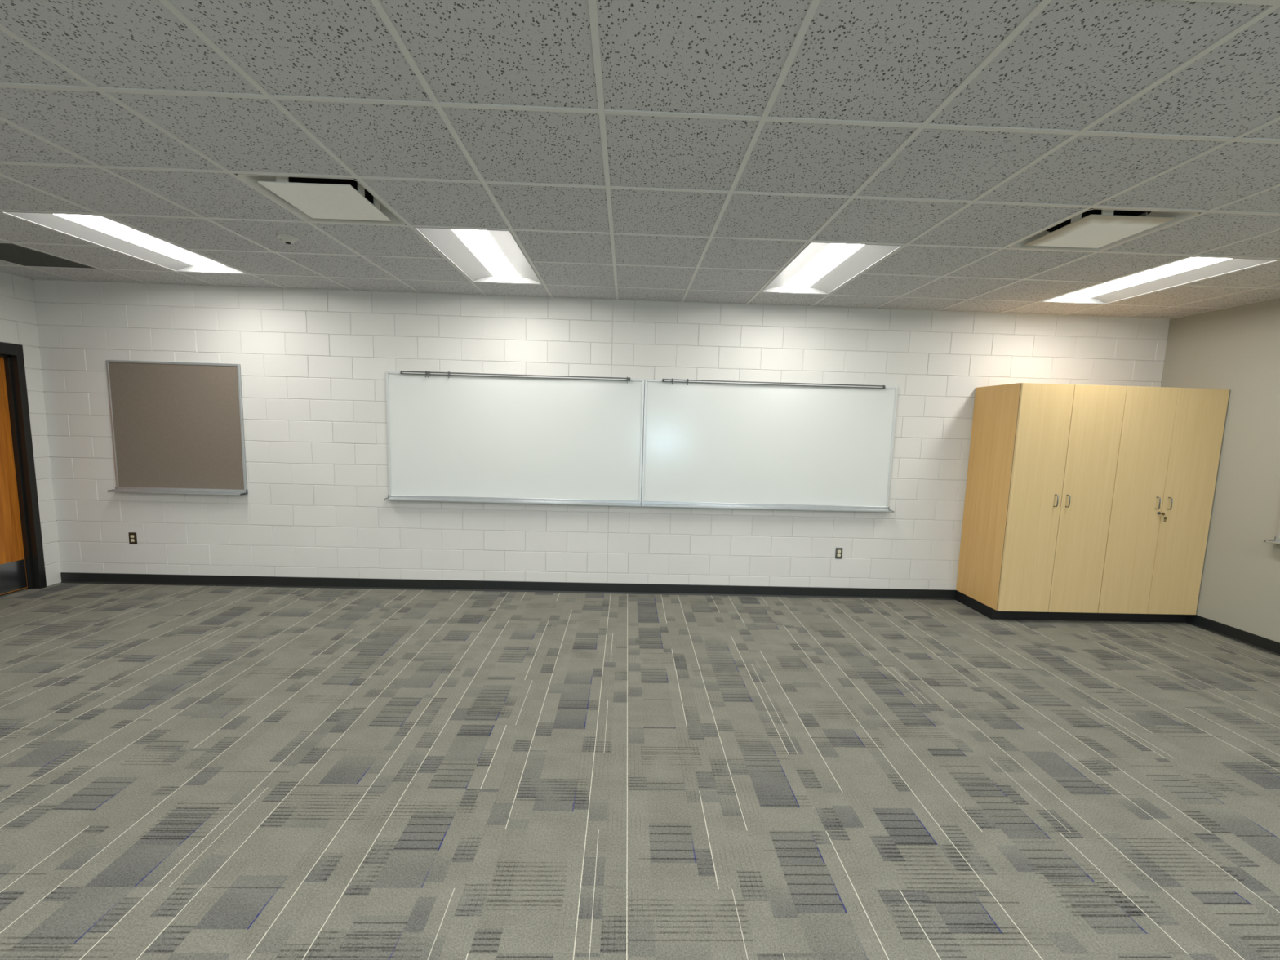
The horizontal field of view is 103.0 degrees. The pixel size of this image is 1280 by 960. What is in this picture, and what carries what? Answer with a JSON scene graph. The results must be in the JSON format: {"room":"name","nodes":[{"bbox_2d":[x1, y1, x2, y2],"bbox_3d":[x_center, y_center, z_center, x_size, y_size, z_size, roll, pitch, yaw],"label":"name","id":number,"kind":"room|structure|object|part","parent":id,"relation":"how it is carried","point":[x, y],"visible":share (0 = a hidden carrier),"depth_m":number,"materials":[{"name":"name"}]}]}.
{"room":"classroom","nodes":[
{"label":"classroom","id":0,"kind":"room"},
{"bbox_2d":[0,271,61,586],"bbox_3d":[-5.463,0.081,0.169,0.007,2.854,9.306,1,6,-2],"label":"wall","id":1,"kind":"structure","parent":0,"point":[18,319],"depth_m":4.67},
{"bbox_2d":[0,342,46,599],"bbox_3d":[-5.711,-0.041,4.128,0.304,2.239,1.118,1,6,-2],"label":"door","id":2,"kind":"structure","parent":1,"relation":"in","point":[22,566],"depth_m":4.60,"materials":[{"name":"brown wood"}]},
{"bbox_3d":[-5.686,0.916,4.239,0.002,0.265,0.968,1,6,-2],"label":"kick plate","id":3,"kind":"part","parent":2,"relation":"part of","materials":[{"name":"silver metal"}]},
{"bbox_2d":[32,280,1169,590],"bbox_3d":[-0.244,-0.289,4.931,10.660,2.854,0.007,1,6,-2],"label":"wall","id":4,"kind":"structure","parent":0,"point":[313,363],"depth_m":4.89,"materials":[{"name":"white brick"}]},
{"bbox_2d":[128,532,137,544],"bbox_3d":[-4.892,0.562,4.909,0.070,0.114,0.012,1,6,-2],"label":"wall outlet","id":5,"kind":"object","parent":4,"relation":"attached to","point":[132,535],"visible":1,"depth_m":4.91,"materials":[{"name":"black plastic"}]},
{"bbox_2d":[105,360,247,495],"bbox_3d":[-4.365,-0.484,4.758,1.236,1.225,0.092,1,6,-2],"label":"tackboard","id":6,"kind":"object","parent":4,"relation":"attached to","point":[177,428],"visible":1,"depth_m":4.79,"materials":[{"name":"fabric"}]},
{"bbox_2d":[107,486,247,495],"bbox_3d":[-4.382,0.103,4.822,1.236,0.045,0.092,1,6,-2],"label":"tray","id":7,"kind":"object","parent":6,"relation":"on","point":[237,491],"depth_m":4.85,"materials":[{"name":"metal"}]},
{"bbox_2d":[60,572,955,599],"bbox_3d":[-1.202,1.057,5.045,8.814,0.102,0.016,1,6,-2],"label":"baseboard","id":8,"kind":"structure","parent":4,"relation":"attached to","point":[66,577],"depth_m":5.04,"materials":[{"name":"black plastic"}]},
{"bbox_2d":[383,370,644,506],"bbox_3d":[-1.201,-0.388,4.843,2.458,1.225,0.092,1,6,-2],"label":"whiteboard","id":9,"kind":"object","parent":4,"relation":"attached to","point":[475,437],"visible":1,"depth_m":4.88,"materials":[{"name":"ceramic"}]},
{"bbox_2d":[383,494,640,506],"bbox_3d":[-1.217,0.198,4.907,2.458,0.045,0.092,1,6,-2],"label":"tray","id":10,"kind":"object","parent":9,"relation":"on","point":[510,499],"depth_m":4.93,"materials":[{"name":"metal"}]},
{"bbox_3d":[-1.166,-0.982,4.802,2.125,0.028,0.020,1,6,-2],"label":"display rail","id":11,"kind":"part","parent":9,"relation":"part of","materials":[{"name":"metal"}]},
{"bbox_2d":[641,378,898,512],"bbox_3d":[1.270,-0.326,4.909,2.478,1.225,0.092,1,6,-2],"label":"whiteboard","id":12,"kind":"object","parent":4,"relation":"attached to","point":[717,444],"visible":1,"depth_m":4.95,"materials":[{"name":"plastic"}]},
{"bbox_2d":[641,501,893,512],"bbox_3d":[1.253,0.260,4.973,2.478,0.045,0.092,1,6,-2],"label":"tray","id":13,"kind":"object","parent":12,"relation":"on","point":[785,505],"depth_m":5.00,"materials":[{"name":"metal"}]},
{"bbox_3d":[1.282,-0.921,4.867,2.114,0.028,0.020,1,6,-2],"label":"display rail","id":14,"kind":"part","parent":12,"relation":"part of","materials":[{"name":"metal"}]},
{"bbox_2d":[835,547,842,559],"bbox_3d":[1.990,0.732,5.091,0.070,0.114,0.012,1,6,-2],"label":"wall outlet","id":15,"kind":"object","parent":4,"relation":"attached to","point":[838,552],"visible":1,"depth_m":5.09,"materials":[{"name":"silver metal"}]},
{"bbox_2d":[0,582,1279,959],"bbox_3d":[-0.324,1.629,0.467,10.960,0.001,9.320,1,6,-2],"label":"floor","id":16,"kind":"structure","parent":0,"point":[188,772],"depth_m":2.43,"materials":[{"name":"carpet"}]},
{"bbox_2d":[955,382,1126,621],"bbox_3d":[3.697,0.205,4.757,0.919,2.128,0.631,1,6,-2],"label":"storage cabinet","id":17,"kind":"object","parent":16,"relation":"on","point":[1042,461],"visible":1,"depth_m":4.51,"materials":[{"name":"brown wood"}]},
{"bbox_3d":[3.476,0.178,4.479,0.455,2.022,0.020,1,6,-2],"label":"door","id":18,"kind":"part","parent":17,"relation":"part of","materials":[{"name":"brown wood"}]},
{"bbox_3d":[3.644,0.182,4.455,0.009,0.113,0.038,1,6,-2],"label":"handle","id":19,"kind":"part","parent":17,"relation":"part of","materials":[{"name":"silver metal"}]},
{"bbox_3d":[3.751,0.185,4.458,0.009,0.113,0.038,1,6,-2],"label":"handle","id":20,"kind":"part","parent":17,"relation":"part of","materials":[{"name":"silver metal"}]},
{"bbox_3d":[3.935,0.190,4.491,0.455,2.022,0.020,1,6,-2],"label":"door","id":21,"kind":"part","parent":17,"relation":"part of","materials":[{"name":"brown wood"}]},
{"bbox_2d":[1088,386,1229,622],"bbox_3d":[4.618,0.228,4.782,0.921,2.128,0.631,1,6,-2],"label":"storage cabinet","id":22,"kind":"object","parent":16,"relation":"on","point":[1171,438],"visible":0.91,"depth_m":4.50,"materials":[{"name":"brown wood"}]},
{"bbox_3d":[4.394,0.201,4.503,0.452,2.022,0.020,1,6,-2],"label":"door","id":23,"kind":"part","parent":22,"relation":"part of","materials":[{"name":"brown wood"}]},
{"bbox_3d":[4.560,0.205,4.479,0.009,0.113,0.038,1,6,-2],"label":"handle","id":24,"kind":"part","parent":22,"relation":"part of","materials":[{"name":"silver metal"}]},
{"bbox_2d":[1160,512,1166,521],"bbox_3d":[4.605,0.326,4.483,0.033,0.082,0.044,1,6,-2],"label":"keys","id":25,"kind":"object","parent":22,"relation":"hanging from","point":[1162,513],"visible":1,"depth_m":4.46,"materials":[{"name":"metal"}]},
{"bbox_3d":[4.667,0.208,4.482,0.009,0.113,0.038,1,6,-2],"label":"handle","id":26,"kind":"part","parent":22,"relation":"part of","materials":[{"name":"silver metal"}]},
{"bbox_3d":[4.849,0.213,4.516,0.452,2.022,0.020,1,6,-2],"label":"door","id":27,"kind":"part","parent":22,"relation":"part of","materials":[{"name":"brown wood"}]},
{"bbox_2d":[0,0,1279,319],"bbox_3d":[-0.095,-1.198,0.154,10.660,0.030,9.300,1,6,-2],"label":"ceiling","id":28,"kind":"structure","parent":0,"point":[687,151],"depth_m":2.07,"materials":[{"name":"tile"}]},
{"bbox_2d":[0,243,96,268],"bbox_3d":[-4.763,-1.730,3.900,0.584,0.020,0.584,1,6,-2],"label":"ceiling vent","id":29,"kind":"object","parent":28,"relation":"in","point":[9,252],"visible":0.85,"depth_m":3.98,"materials":[{"name":"black metal"}]},
{"bbox_2d":[0,211,248,274],"bbox_3d":[-3.536,-1.702,3.626,0.584,0.092,1.193,1,6,-2],"label":"ceiling light","id":30,"kind":"object","parent":28,"relation":"attached to","point":[98,229],"visible":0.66,"depth_m":3.57,"materials":[{"name":"white plastic"}]},
{"bbox_2d":[276,233,298,244],"bbox_3d":[-2.311,-1.573,3.341,0.120,0.043,0.120,1,6,-2],"label":"ceiling sensor","id":31,"kind":"object","parent":28,"relation":"attached to","point":[287,238],"visible":1,"depth_m":3.31,"materials":[{"name":"white plastic"}]},
{"bbox_2d":[236,173,405,225],"bbox_3d":[-1.684,-1.657,2.754,0.584,0.306,0.584,1,6,-2],"label":"ceiling vent","id":32,"kind":"object","parent":28,"relation":"in","point":[314,199],"visible":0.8,"depth_m":2.77,"materials":[{"name":"metal"}]},
{"bbox_3d":[-1.688,-1.509,2.770,0.456,0.008,0.444,1,6,-2],"label":"panel","id":33,"kind":"part","parent":32,"relation":"part of","materials":[{"name":"metal"}]},
{"bbox_2d":[413,226,542,284],"bbox_3d":[-1.099,-1.641,3.690,0.584,0.092,1.193,1,6,-2],"label":"ceiling light","id":34,"kind":"object","parent":28,"relation":"attached to","point":[483,255],"visible":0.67,"depth_m":3.63,"materials":[{"name":"white plastic"}]},
{"bbox_2d":[760,241,902,293],"bbox_3d":[1.337,-1.580,3.755,0.584,0.092,1.193,1,6,-2],"label":"ceiling light","id":35,"kind":"object","parent":28,"relation":"attached to","point":[820,268],"visible":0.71,"depth_m":3.71,"materials":[{"name":"white plastic"}]},
{"bbox_2d":[1008,208,1198,251],"bbox_3d":[2.580,-1.548,2.868,0.584,0.312,0.584,1,6,-2],"label":"ceiling vent","id":36,"kind":"object","parent":28,"relation":"in","point":[1093,229],"visible":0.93,"depth_m":2.86,"materials":[{"name":"metal"}]},
{"bbox_3d":[2.576,-1.399,2.884,0.456,0.014,0.444,1,6,-2],"label":"panel","id":37,"kind":"part","parent":36,"relation":"part of","materials":[{"name":"white metal"}]},
{"bbox_2d":[1040,256,1279,303],"bbox_3d":[3.774,-1.519,3.819,0.584,0.092,1.193,1,6,-2],"label":"ceiling light","id":38,"kind":"object","parent":28,"relation":"attached to","point":[1193,268],"visible":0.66,"depth_m":3.77,"materials":[{"name":"white plastic"}]},
{"bbox_2d":[1160,297,1279,642],"bbox_3d":[5.192,0.349,0.449,0.001,2.854,9.300,1,6,-2],"label":"wall","id":39,"kind":"structure","parent":0,"point":[1236,348],"depth_m":4.31,"materials":[{"name":"paint"}]},
{"bbox_2d":[1186,614,1279,656],"bbox_3d":[5.152,1.744,0.347,0.016,0.102,8.756,1,6,-2],"label":"baseboard","id":40,"kind":"structure","parent":39,"relation":"attached to","point":[1264,644],"depth_m":4.32,"materials":[{"name":"black plastic"}]},
{"bbox_2d":[1263,515,1279,544],"bbox_3d":[5.087,0.021,2.787,0.092,1.224,2.500,1,6,-2],"label":"whiteboard","id":41,"kind":"object","parent":39,"relation":"attached to","point":[1277,540],"visible":1,"depth_m":4.04,"materials":[{"name":"ceramic"}]},
{"bbox_2d":[1263,536,1279,544],"bbox_3d":[5.071,0.607,2.851,0.092,0.045,2.500,1,6,-2],"label":"tray","id":42,"kind":"object","parent":41,"relation":"on","point":[1277,540],"depth_m":4.05,"materials":[{"name":"metal"}]},
{"bbox_3d":[5.127,0.009,2.787,0.014,1.198,2.440,1,6,-2],"label":"frame","id":43,"kind":"part","parent":41,"relation":"part of","materials":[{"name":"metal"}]}
]}

